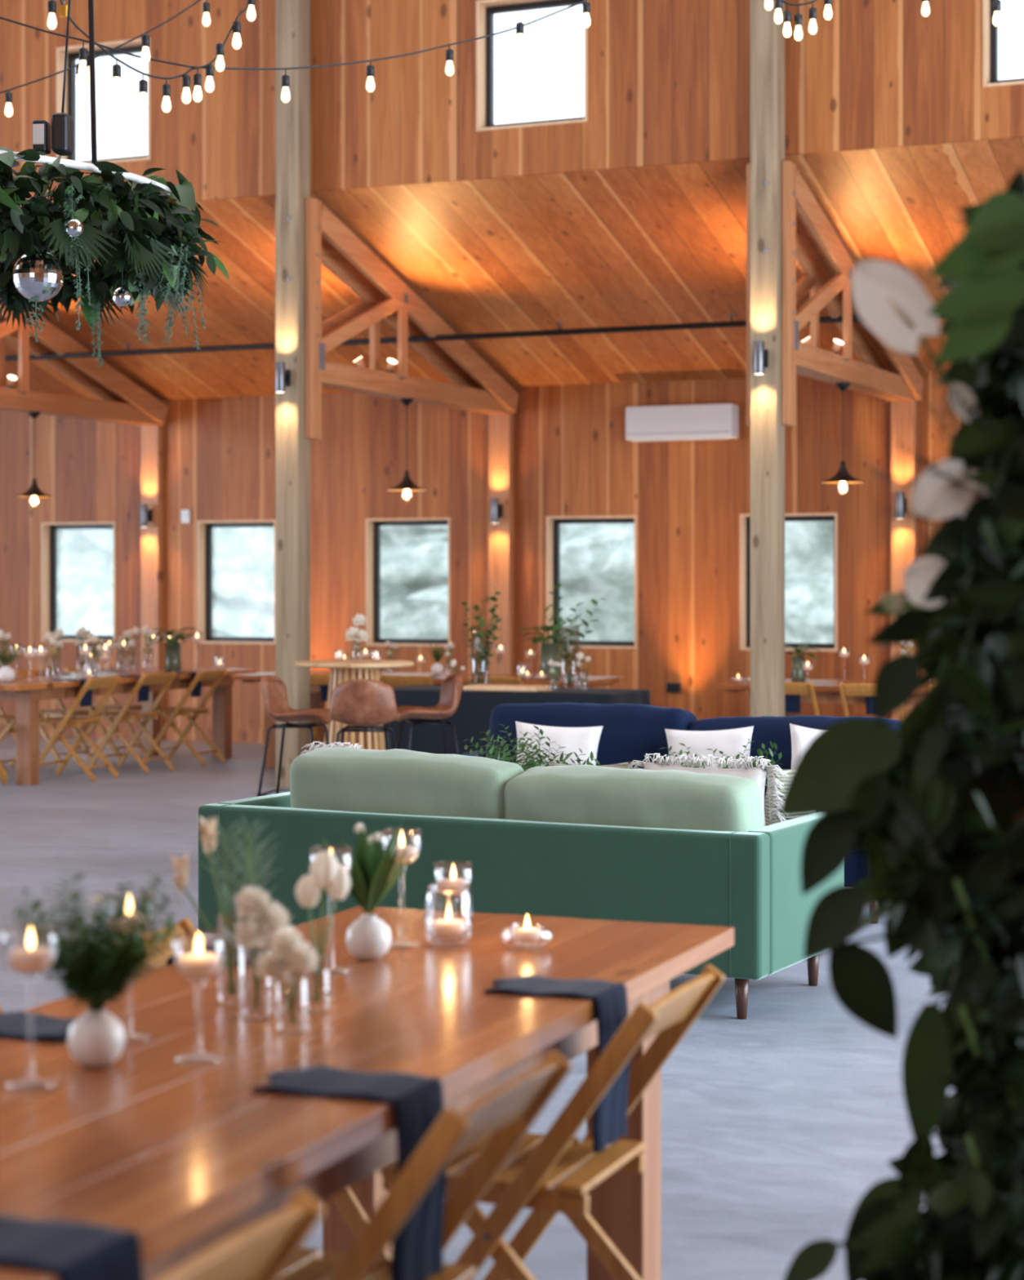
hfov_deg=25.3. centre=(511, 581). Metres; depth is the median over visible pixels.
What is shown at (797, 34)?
bulb
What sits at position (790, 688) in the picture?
folding chair
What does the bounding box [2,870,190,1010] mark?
bunch
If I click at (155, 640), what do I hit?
candle
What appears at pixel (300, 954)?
flower
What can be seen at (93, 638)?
flowers
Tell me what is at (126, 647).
candle
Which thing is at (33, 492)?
pendant lamp
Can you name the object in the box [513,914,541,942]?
candle
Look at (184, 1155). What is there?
table
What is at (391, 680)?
folding chair
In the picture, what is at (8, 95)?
bulb
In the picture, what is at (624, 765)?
throw pillow
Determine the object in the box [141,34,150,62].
bulb
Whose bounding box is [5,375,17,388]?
uplight
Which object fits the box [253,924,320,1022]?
bunch
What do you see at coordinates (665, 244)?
ceiling
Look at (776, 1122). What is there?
floor
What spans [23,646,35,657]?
candle
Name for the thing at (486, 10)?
window
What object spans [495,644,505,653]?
candle
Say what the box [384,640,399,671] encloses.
flower vase
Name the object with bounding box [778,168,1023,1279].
climbing plant
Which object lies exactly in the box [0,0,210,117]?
string lights
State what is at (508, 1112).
folding chair
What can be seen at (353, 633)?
flower
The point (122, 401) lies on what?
roof truss
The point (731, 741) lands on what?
throw pillow
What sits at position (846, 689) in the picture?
folding chair
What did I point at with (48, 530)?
window
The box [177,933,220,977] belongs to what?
candle
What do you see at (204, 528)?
window
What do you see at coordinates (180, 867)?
flower
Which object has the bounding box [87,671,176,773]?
folding chair
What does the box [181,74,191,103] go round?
bulb
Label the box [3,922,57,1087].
glass
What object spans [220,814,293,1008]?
bunch
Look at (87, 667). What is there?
vase
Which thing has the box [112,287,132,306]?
ball
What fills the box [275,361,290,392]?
wall sconce
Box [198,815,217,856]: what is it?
flower
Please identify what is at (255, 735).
baseboard
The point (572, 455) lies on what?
wall
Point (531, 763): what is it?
greenery
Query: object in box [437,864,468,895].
candle
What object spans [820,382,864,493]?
pendant lamp
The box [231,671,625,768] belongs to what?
banquet table
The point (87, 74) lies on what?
bulb
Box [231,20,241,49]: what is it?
bulb
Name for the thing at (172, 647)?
vase
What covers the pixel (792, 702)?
napkin
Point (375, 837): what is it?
flower
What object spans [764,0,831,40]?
string lights
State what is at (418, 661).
candle
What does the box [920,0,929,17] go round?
bulb
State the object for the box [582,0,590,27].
bulb
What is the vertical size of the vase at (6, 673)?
0.320 m
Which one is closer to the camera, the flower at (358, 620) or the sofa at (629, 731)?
the sofa at (629, 731)
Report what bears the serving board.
on the bar counter
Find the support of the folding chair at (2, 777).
on the floor
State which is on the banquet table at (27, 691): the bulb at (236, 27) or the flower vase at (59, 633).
the flower vase at (59, 633)
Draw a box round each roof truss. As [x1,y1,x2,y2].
[0,298,168,426]
[275,197,518,439]
[746,160,923,426]
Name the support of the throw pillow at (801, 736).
on the sofa at (629, 731)
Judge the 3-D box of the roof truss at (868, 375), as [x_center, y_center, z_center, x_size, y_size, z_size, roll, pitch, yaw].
[2.504,-1.950,17.209,0.316,1.780,3.867,0,0,24]
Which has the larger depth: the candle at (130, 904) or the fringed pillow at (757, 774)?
the fringed pillow at (757, 774)
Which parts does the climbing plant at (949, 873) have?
flower, flower, stem, flower, stem, flower, stem, flower, stem, flower, stem, stem, post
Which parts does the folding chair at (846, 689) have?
leg, backrest, leg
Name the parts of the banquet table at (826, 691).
leg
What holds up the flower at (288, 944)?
on the bunch at (288, 944)
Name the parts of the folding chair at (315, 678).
leg, leg, backrest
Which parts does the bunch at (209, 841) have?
stem, stem, stem, stem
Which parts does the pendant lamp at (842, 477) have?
lamp shade, cord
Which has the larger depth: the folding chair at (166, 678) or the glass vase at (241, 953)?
the folding chair at (166, 678)
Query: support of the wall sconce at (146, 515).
attached to the wall at (572, 455)
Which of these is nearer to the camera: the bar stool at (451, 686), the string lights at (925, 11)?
the string lights at (925, 11)
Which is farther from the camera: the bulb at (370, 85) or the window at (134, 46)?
the window at (134, 46)
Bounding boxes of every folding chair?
[0,705,16,777]
[0,723,7,785]
[8,668,96,768]
[39,675,120,782]
[63,666,146,760]
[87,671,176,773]
[102,917,391,1258]
[142,667,227,766]
[158,1188,325,1279]
[279,1049,573,1279]
[310,673,366,746]
[379,673,433,686]
[380,964,724,1279]
[467,675,523,684]
[784,681,819,715]
[838,682,904,719]
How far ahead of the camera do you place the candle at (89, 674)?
17.79 m
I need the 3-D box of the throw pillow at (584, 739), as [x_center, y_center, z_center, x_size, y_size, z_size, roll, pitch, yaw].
[0.218,0.868,11.227,0.461,0.350,0.156,0,0,17]
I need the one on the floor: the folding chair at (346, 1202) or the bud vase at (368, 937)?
the folding chair at (346, 1202)
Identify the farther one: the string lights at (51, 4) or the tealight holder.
the string lights at (51, 4)
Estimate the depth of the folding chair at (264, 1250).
2.63 m
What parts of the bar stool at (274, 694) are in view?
leg, leg, under frame, leg, leg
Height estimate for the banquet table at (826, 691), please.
0.759 m
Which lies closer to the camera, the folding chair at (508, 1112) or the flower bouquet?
the folding chair at (508, 1112)
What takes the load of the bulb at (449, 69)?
attached to the string lights at (51, 4)
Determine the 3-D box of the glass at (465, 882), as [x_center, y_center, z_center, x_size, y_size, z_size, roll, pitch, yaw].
[-0.132,0.696,4.771,0.101,0.125,0.101,0,0,24]
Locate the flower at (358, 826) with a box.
[354,822,365,832]
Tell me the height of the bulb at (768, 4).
0.127 m
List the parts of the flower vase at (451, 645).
stem, flower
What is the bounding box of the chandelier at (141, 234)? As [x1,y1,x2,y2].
[0,0,230,368]
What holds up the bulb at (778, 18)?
attached to the string lights at (768, 4)
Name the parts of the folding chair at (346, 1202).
backrest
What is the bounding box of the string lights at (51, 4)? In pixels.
[0,0,590,112]
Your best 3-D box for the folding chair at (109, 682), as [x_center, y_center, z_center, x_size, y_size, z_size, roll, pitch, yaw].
[-3.365,1.119,17.530,0.586,0.797,0.438,0,0,20]
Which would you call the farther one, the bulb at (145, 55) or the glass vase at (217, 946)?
the bulb at (145, 55)
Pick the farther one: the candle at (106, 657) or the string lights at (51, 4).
the candle at (106, 657)
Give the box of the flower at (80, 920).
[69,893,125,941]
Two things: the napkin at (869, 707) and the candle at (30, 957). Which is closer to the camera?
the candle at (30, 957)
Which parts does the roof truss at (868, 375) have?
bolt plate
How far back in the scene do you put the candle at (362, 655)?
18.38 m
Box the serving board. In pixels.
[462,684,552,692]
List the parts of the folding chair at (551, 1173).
leg, seat, leg, leg, backrest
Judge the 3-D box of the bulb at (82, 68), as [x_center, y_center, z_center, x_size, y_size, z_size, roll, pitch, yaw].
[-1.901,-2.317,10.109,0.043,0.156,0.042,0,0,24]
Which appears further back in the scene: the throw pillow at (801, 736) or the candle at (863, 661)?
the candle at (863, 661)
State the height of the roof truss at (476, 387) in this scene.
1.780 m
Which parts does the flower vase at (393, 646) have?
flower, stem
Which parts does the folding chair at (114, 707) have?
backrest, leg, leg, leg, seat, leg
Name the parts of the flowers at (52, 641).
flower, stem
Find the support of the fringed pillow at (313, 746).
on the sofa at (583, 842)
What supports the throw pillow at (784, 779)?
on the sofa at (583, 842)
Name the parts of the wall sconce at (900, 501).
plate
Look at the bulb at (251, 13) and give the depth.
10.27 m
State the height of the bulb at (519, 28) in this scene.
0.127 m
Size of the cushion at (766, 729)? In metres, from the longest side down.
1.094 x 0.544 x 0.292 m
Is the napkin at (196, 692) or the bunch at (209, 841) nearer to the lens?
the bunch at (209, 841)
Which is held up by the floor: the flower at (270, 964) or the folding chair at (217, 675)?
the folding chair at (217, 675)
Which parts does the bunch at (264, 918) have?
stem, stem, stem, stem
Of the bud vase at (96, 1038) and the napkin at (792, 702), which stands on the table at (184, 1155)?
the bud vase at (96, 1038)
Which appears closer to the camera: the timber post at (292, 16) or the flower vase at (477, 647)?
the timber post at (292, 16)
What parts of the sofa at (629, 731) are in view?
arm, seat, leg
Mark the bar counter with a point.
(472, 716)
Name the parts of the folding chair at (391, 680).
leg, leg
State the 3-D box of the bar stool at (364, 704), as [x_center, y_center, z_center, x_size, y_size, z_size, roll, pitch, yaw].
[-0.876,1.046,13.649,0.429,0.944,0.432,0,0,2]
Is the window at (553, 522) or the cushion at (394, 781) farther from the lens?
the window at (553, 522)
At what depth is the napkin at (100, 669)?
19.33 m
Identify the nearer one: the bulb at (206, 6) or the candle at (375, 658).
the bulb at (206, 6)
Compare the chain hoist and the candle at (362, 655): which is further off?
the candle at (362, 655)
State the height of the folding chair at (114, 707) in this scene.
0.797 m
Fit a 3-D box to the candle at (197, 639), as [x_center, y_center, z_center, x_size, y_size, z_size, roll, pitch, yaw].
[-2.712,0.479,19.639,0.090,0.087,0.090,0,0,24]
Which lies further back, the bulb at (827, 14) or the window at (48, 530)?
the window at (48, 530)
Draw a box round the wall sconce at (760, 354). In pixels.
[753,340,768,374]
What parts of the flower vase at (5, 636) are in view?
flower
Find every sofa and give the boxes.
[197,746,844,1019]
[461,702,898,923]
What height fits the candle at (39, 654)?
0.087 m
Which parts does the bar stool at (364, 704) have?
leg, leg, under frame, leg, leg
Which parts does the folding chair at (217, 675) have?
leg, seat, leg, leg, leg, backrest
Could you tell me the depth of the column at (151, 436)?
21.82 m
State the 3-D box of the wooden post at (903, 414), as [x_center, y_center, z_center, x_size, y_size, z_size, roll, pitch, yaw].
[3.256,-0.080,18.933,0.200,3.200,0.090,0,0,24]
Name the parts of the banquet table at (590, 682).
leg, leg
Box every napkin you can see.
[0,1011,122,1041]
[0,1214,143,1279]
[35,672,71,675]
[53,678,93,706]
[100,669,125,671]
[111,674,149,702]
[165,671,201,697]
[165,944,287,965]
[251,1064,447,1279]
[320,684,328,701]
[484,973,630,1152]
[784,694,799,712]
[864,696,875,714]
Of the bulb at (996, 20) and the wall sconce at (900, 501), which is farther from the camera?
the wall sconce at (900, 501)
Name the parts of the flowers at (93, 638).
stem, flower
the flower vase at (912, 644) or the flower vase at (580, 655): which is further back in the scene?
the flower vase at (912, 644)
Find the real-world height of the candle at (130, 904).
0.066 m
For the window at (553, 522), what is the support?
in the wall at (572, 455)
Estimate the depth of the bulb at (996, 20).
10.99 m
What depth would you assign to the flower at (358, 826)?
4.59 m
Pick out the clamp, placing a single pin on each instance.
(63, 9)
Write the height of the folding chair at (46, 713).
0.797 m
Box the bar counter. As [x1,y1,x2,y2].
[382,684,650,755]
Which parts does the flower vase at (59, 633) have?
stem, flower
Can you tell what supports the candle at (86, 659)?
in the glass
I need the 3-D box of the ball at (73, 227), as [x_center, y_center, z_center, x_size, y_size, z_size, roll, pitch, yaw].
[-1.679,-1.391,8.750,0.070,0.138,0.070,0,0,24]
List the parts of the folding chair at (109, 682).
leg, seat, leg, leg, backrest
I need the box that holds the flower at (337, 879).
[325,867,350,899]
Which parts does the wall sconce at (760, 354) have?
plate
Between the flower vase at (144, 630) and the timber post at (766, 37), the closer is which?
the timber post at (766, 37)
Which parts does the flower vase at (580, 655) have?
stem, flower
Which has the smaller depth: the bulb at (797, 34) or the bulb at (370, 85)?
the bulb at (370, 85)
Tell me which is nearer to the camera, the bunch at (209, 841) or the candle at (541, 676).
the bunch at (209, 841)
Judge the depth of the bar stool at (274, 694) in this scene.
14.03 m
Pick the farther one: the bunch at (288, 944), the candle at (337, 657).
the candle at (337, 657)
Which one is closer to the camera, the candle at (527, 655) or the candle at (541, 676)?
the candle at (541, 676)
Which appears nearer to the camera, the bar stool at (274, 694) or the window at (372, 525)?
the bar stool at (274, 694)
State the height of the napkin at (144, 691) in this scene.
0.209 m
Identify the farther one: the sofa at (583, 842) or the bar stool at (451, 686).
the bar stool at (451, 686)
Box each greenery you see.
[462,724,599,771]
[658,737,782,786]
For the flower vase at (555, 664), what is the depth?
15.81 m
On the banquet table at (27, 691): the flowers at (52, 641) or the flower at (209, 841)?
the flowers at (52, 641)
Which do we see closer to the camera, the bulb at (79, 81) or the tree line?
the bulb at (79, 81)
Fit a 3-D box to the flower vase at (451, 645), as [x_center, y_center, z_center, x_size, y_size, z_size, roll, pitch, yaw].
[-0.497,0.618,18.227,0.139,0.280,0.154,0,0,-1]
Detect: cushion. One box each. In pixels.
[289,746,524,818]
[485,702,697,768]
[503,764,763,831]
[688,715,898,795]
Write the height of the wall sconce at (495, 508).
0.222 m
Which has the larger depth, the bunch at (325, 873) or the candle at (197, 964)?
the bunch at (325, 873)
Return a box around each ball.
[12,250,64,301]
[65,201,83,237]
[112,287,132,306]
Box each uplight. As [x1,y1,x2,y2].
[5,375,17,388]
[353,356,365,368]
[385,358,396,373]
[801,336,812,345]
[831,338,843,354]
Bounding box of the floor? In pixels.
[0,735,955,1279]
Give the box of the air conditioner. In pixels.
[625,403,737,442]
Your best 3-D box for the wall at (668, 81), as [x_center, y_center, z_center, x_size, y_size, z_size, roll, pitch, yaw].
[-1.323,-4.290,16.966,22.000,2.780,0.160,0,0,24]
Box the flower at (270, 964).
[253,949,286,977]
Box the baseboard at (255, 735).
[0,720,366,746]
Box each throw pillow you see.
[515,720,603,768]
[547,760,632,768]
[664,725,753,768]
[764,768,806,826]
[789,723,821,768]
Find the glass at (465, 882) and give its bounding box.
[425,882,471,944]
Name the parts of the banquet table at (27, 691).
leg, leg, leg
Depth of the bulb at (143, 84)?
10.08 m
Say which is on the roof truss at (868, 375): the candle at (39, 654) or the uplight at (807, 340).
the uplight at (807, 340)
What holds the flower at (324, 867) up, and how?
on the bunch at (325, 873)
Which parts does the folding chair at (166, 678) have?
leg, seat, leg, leg, leg, backrest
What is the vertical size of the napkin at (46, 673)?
0.209 m
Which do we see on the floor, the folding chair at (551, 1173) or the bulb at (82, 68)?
the folding chair at (551, 1173)
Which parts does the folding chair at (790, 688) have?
backrest, leg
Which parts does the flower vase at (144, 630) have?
flower, stem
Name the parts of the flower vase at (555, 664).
stem, flower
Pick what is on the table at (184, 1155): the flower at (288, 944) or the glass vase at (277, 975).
the glass vase at (277, 975)
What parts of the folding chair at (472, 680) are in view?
leg, leg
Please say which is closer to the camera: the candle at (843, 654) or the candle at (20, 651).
the candle at (843, 654)
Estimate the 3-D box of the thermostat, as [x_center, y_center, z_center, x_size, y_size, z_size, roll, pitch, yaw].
[-3.111,-0.620,21.743,0.095,0.130,0.032,0,0,24]
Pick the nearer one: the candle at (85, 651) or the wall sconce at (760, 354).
the wall sconce at (760, 354)
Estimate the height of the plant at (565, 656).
0.746 m
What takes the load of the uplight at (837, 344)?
on the roof truss at (868, 375)
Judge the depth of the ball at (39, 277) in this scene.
8.93 m
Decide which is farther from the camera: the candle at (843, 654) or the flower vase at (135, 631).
the flower vase at (135, 631)
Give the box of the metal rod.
[5,312,938,360]
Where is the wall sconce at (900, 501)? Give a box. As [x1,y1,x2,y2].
[895,491,906,519]
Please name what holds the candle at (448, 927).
in the glass at (465, 882)
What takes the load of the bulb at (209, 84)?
attached to the string lights at (51, 4)
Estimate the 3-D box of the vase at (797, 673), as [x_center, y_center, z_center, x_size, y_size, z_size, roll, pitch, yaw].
[2.195,0.620,17.477,0.325,0.276,0.352,0,0,-34]
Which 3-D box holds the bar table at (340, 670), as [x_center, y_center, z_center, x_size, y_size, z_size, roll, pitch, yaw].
[-0.995,1.012,14.400,0.756,1.015,0.756,0,0,24]
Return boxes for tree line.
[57,520,833,643]
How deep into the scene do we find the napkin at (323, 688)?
18.20 m
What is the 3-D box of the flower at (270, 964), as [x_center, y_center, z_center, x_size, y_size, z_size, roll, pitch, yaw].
[-0.407,0.642,3.834,0.058,0.046,0.060,0,0,24]
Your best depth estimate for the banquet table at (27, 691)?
17.99 m
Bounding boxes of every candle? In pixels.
[7,925,53,971]
[10,644,22,654]
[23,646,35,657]
[35,646,46,657]
[79,644,91,654]
[84,653,96,662]
[85,670,93,676]
[99,644,111,654]
[99,654,111,660]
[103,640,115,650]
[108,893,149,934]
[118,640,128,649]
[151,635,158,643]
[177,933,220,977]
[191,632,202,642]
[215,660,223,666]
[329,847,348,874]
[334,651,343,659]
[360,648,369,657]
[371,651,380,660]
[394,831,417,862]
[416,655,425,663]
[432,903,464,937]
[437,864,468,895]
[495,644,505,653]
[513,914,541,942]
[517,667,526,676]
[523,671,530,678]
[525,649,534,657]
[537,671,545,678]
[733,675,742,681]
[802,662,812,670]
[839,648,848,657]
[858,655,868,664]
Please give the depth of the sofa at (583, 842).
8.22 m
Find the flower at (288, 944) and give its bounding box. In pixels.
[266,924,306,959]
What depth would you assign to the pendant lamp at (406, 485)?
18.62 m
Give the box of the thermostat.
[181,509,190,523]
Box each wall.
[0,0,1023,207]
[0,370,963,728]
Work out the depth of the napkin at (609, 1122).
4.21 m
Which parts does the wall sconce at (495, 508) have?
plate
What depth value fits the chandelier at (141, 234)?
9.24 m
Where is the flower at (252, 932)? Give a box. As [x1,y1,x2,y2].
[231,918,269,948]
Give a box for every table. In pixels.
[0,666,255,785]
[0,906,733,1279]
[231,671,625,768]
[293,659,413,750]
[713,678,933,716]
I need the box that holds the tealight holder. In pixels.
[501,922,552,949]
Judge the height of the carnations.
0.292 m
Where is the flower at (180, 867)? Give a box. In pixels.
[170,850,190,893]
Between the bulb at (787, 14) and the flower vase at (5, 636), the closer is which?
the bulb at (787, 14)
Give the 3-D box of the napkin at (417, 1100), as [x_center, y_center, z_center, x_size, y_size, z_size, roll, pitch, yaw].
[-0.250,0.899,3.433,0.273,0.299,0.170,0,0,22]
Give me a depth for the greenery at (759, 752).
9.67 m
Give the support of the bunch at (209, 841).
in the glass vase at (217, 946)
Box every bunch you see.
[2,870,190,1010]
[170,815,272,995]
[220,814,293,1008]
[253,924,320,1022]
[295,851,350,1002]
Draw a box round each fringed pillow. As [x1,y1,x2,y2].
[300,741,361,754]
[626,752,788,826]
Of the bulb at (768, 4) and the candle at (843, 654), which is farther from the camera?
the candle at (843, 654)
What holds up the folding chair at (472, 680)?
on the floor
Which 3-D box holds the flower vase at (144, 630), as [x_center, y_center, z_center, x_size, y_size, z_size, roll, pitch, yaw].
[-3.077,0.562,19.226,0.194,0.393,0.215,0,0,-17]
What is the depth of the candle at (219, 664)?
19.68 m
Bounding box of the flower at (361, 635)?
[353,629,369,641]
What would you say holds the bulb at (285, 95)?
attached to the string lights at (51, 4)
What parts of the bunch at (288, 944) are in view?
stem, stem, stem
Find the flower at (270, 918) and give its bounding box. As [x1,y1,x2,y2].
[255,900,293,937]
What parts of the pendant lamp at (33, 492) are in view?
cord, lamp shade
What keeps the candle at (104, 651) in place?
in the glass
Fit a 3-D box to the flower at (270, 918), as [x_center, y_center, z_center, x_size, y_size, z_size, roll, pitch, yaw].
[-0.420,0.587,3.969,0.073,0.063,0.076,0,0,24]
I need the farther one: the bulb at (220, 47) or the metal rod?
the metal rod
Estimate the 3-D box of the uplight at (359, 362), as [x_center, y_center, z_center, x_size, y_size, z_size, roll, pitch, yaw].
[-1.207,-1.724,18.053,0.097,0.119,0.085,0,0,24]
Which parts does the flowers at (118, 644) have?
stem, flower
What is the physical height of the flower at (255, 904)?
0.061 m
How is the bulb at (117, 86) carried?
attached to the string lights at (51, 4)
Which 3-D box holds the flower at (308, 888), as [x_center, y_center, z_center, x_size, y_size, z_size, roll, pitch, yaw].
[-0.361,0.549,4.043,0.044,0.055,0.044,0,0,24]
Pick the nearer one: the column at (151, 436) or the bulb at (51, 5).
the bulb at (51, 5)
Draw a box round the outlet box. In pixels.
[666,682,681,693]
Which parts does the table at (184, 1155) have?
leg, leg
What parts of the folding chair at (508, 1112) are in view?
seat, leg, backrest, leg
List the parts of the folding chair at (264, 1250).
leg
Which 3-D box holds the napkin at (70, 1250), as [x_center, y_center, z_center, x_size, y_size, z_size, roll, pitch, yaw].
[-0.595,0.894,2.623,0.318,0.289,0.170,0,0,22]
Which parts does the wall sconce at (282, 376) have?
plate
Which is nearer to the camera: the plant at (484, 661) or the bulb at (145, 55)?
the bulb at (145, 55)
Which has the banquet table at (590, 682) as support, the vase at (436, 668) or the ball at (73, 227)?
the vase at (436, 668)
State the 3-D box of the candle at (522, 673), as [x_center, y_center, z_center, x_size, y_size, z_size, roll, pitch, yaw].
[0.080,0.707,17.805,0.068,0.066,0.068,0,0,24]
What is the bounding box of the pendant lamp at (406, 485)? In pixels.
[386,398,426,497]
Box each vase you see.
[0,629,11,668]
[0,639,22,682]
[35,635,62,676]
[44,628,66,672]
[67,1008,125,1066]
[70,626,91,671]
[74,636,106,675]
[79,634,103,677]
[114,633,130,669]
[119,626,141,674]
[139,625,157,671]
[151,627,197,671]
[217,946,232,1004]
[240,952,272,1017]
[277,975,307,1032]
[345,914,391,959]
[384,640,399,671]
[423,644,446,674]
[441,641,457,676]
[448,659,465,673]
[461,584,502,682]
[475,647,489,666]
[518,625,581,678]
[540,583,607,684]
[546,659,563,688]
[570,651,595,690]
[784,644,822,680]
[899,642,915,654]
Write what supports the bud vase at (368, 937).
on the table at (184, 1155)
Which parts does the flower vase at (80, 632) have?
flower, stem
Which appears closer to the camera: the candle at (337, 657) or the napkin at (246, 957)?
the napkin at (246, 957)
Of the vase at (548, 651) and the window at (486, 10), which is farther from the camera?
the vase at (548, 651)
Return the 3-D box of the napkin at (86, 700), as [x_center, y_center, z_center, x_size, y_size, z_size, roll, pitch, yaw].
[-3.381,0.854,17.537,0.288,0.209,0.150,0,0,24]
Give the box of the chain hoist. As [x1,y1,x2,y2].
[32,0,73,155]
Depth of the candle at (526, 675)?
17.62 m
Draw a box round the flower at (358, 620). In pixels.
[351,613,366,626]
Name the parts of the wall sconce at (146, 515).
plate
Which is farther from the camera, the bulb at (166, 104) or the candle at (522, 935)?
the bulb at (166, 104)
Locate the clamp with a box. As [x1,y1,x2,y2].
[59,0,67,17]
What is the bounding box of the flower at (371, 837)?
[366,835,373,844]
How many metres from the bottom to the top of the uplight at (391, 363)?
0.119 m
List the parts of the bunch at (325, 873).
stem, stem, stem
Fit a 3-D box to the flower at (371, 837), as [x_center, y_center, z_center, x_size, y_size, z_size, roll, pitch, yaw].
[-0.281,0.522,4.607,0.028,0.023,0.025,0,0,-30]
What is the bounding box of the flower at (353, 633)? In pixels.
[345,626,359,640]
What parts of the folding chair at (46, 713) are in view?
backrest, leg, leg, seat, leg, leg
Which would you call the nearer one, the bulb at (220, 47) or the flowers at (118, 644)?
the bulb at (220, 47)
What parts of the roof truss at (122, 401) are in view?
bolt plate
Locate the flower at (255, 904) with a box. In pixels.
[232,885,274,919]
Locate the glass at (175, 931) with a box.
[172,931,224,1061]
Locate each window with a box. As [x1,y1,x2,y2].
[40,521,115,642]
[56,37,150,163]
[196,520,275,644]
[365,517,450,646]
[475,0,587,131]
[546,515,636,648]
[739,512,837,651]
[982,0,1023,87]
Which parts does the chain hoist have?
plate, motor, chain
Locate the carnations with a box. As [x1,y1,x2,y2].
[345,613,369,659]
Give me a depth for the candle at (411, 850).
4.74 m
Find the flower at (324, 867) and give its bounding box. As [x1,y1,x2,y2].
[309,851,338,888]
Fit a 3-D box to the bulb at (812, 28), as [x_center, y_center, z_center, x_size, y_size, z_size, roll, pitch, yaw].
[1.425,-2.670,10.800,0.043,0.156,0.042,0,0,24]
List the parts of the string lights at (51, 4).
string lights, string lights, string lights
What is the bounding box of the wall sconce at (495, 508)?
[490,497,502,523]
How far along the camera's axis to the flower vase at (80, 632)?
18.68 m
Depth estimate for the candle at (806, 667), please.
17.12 m
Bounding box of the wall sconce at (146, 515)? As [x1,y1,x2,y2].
[140,503,152,527]
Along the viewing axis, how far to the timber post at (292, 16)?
16.82 m
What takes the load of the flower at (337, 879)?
on the bunch at (325, 873)
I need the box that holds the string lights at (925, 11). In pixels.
[920,0,1000,26]
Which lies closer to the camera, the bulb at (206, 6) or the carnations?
the bulb at (206, 6)
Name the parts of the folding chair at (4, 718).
leg, seat, leg, leg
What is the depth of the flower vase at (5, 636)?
17.61 m
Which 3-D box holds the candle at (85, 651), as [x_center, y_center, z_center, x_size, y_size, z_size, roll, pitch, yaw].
[-3.359,0.533,17.945,0.090,0.087,0.090,0,0,24]
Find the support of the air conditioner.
attached to the wall at (572, 455)
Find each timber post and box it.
[275,0,310,787]
[750,0,784,716]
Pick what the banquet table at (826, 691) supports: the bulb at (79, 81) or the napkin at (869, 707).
the napkin at (869, 707)
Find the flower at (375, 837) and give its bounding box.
[371,831,382,841]
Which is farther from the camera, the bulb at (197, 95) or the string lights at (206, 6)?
the string lights at (206, 6)
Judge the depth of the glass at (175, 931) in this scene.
3.62 m
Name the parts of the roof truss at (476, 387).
bolt plate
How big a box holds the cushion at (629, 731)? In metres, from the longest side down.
1.094 x 0.547 x 0.295 m
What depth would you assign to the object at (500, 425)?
20.35 m
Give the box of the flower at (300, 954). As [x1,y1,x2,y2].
[282,941,320,971]
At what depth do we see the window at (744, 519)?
19.53 m
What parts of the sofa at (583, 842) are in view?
leg, arm, panel, leg, arm, leg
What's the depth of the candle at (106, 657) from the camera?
18.57 m
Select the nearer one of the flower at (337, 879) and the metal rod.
the flower at (337, 879)
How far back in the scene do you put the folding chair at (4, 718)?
18.05 m
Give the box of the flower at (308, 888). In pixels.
[295,875,319,906]
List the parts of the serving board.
handle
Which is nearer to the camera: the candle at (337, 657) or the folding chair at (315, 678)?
the candle at (337, 657)
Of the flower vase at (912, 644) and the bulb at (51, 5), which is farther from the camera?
the flower vase at (912, 644)
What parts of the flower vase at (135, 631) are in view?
stem, flower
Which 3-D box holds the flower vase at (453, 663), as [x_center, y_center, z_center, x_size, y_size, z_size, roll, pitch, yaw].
[-0.391,0.654,16.061,0.096,0.218,0.150,0,0,34]
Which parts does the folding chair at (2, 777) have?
leg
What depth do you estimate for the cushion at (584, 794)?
8.11 m
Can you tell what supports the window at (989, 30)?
in the wall at (668, 81)
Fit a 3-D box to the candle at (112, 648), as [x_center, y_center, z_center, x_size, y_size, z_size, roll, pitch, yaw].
[-3.374,0.533,19.105,0.090,0.087,0.090,0,0,24]
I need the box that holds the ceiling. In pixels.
[5,137,1023,399]
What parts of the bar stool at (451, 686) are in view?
leg, leg, under frame, leg, leg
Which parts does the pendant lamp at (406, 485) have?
lamp shade, cord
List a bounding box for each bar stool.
[256,675,332,796]
[329,679,401,749]
[395,672,462,754]
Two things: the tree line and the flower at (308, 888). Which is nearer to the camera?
the flower at (308, 888)
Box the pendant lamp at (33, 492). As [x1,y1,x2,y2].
[15,411,53,503]

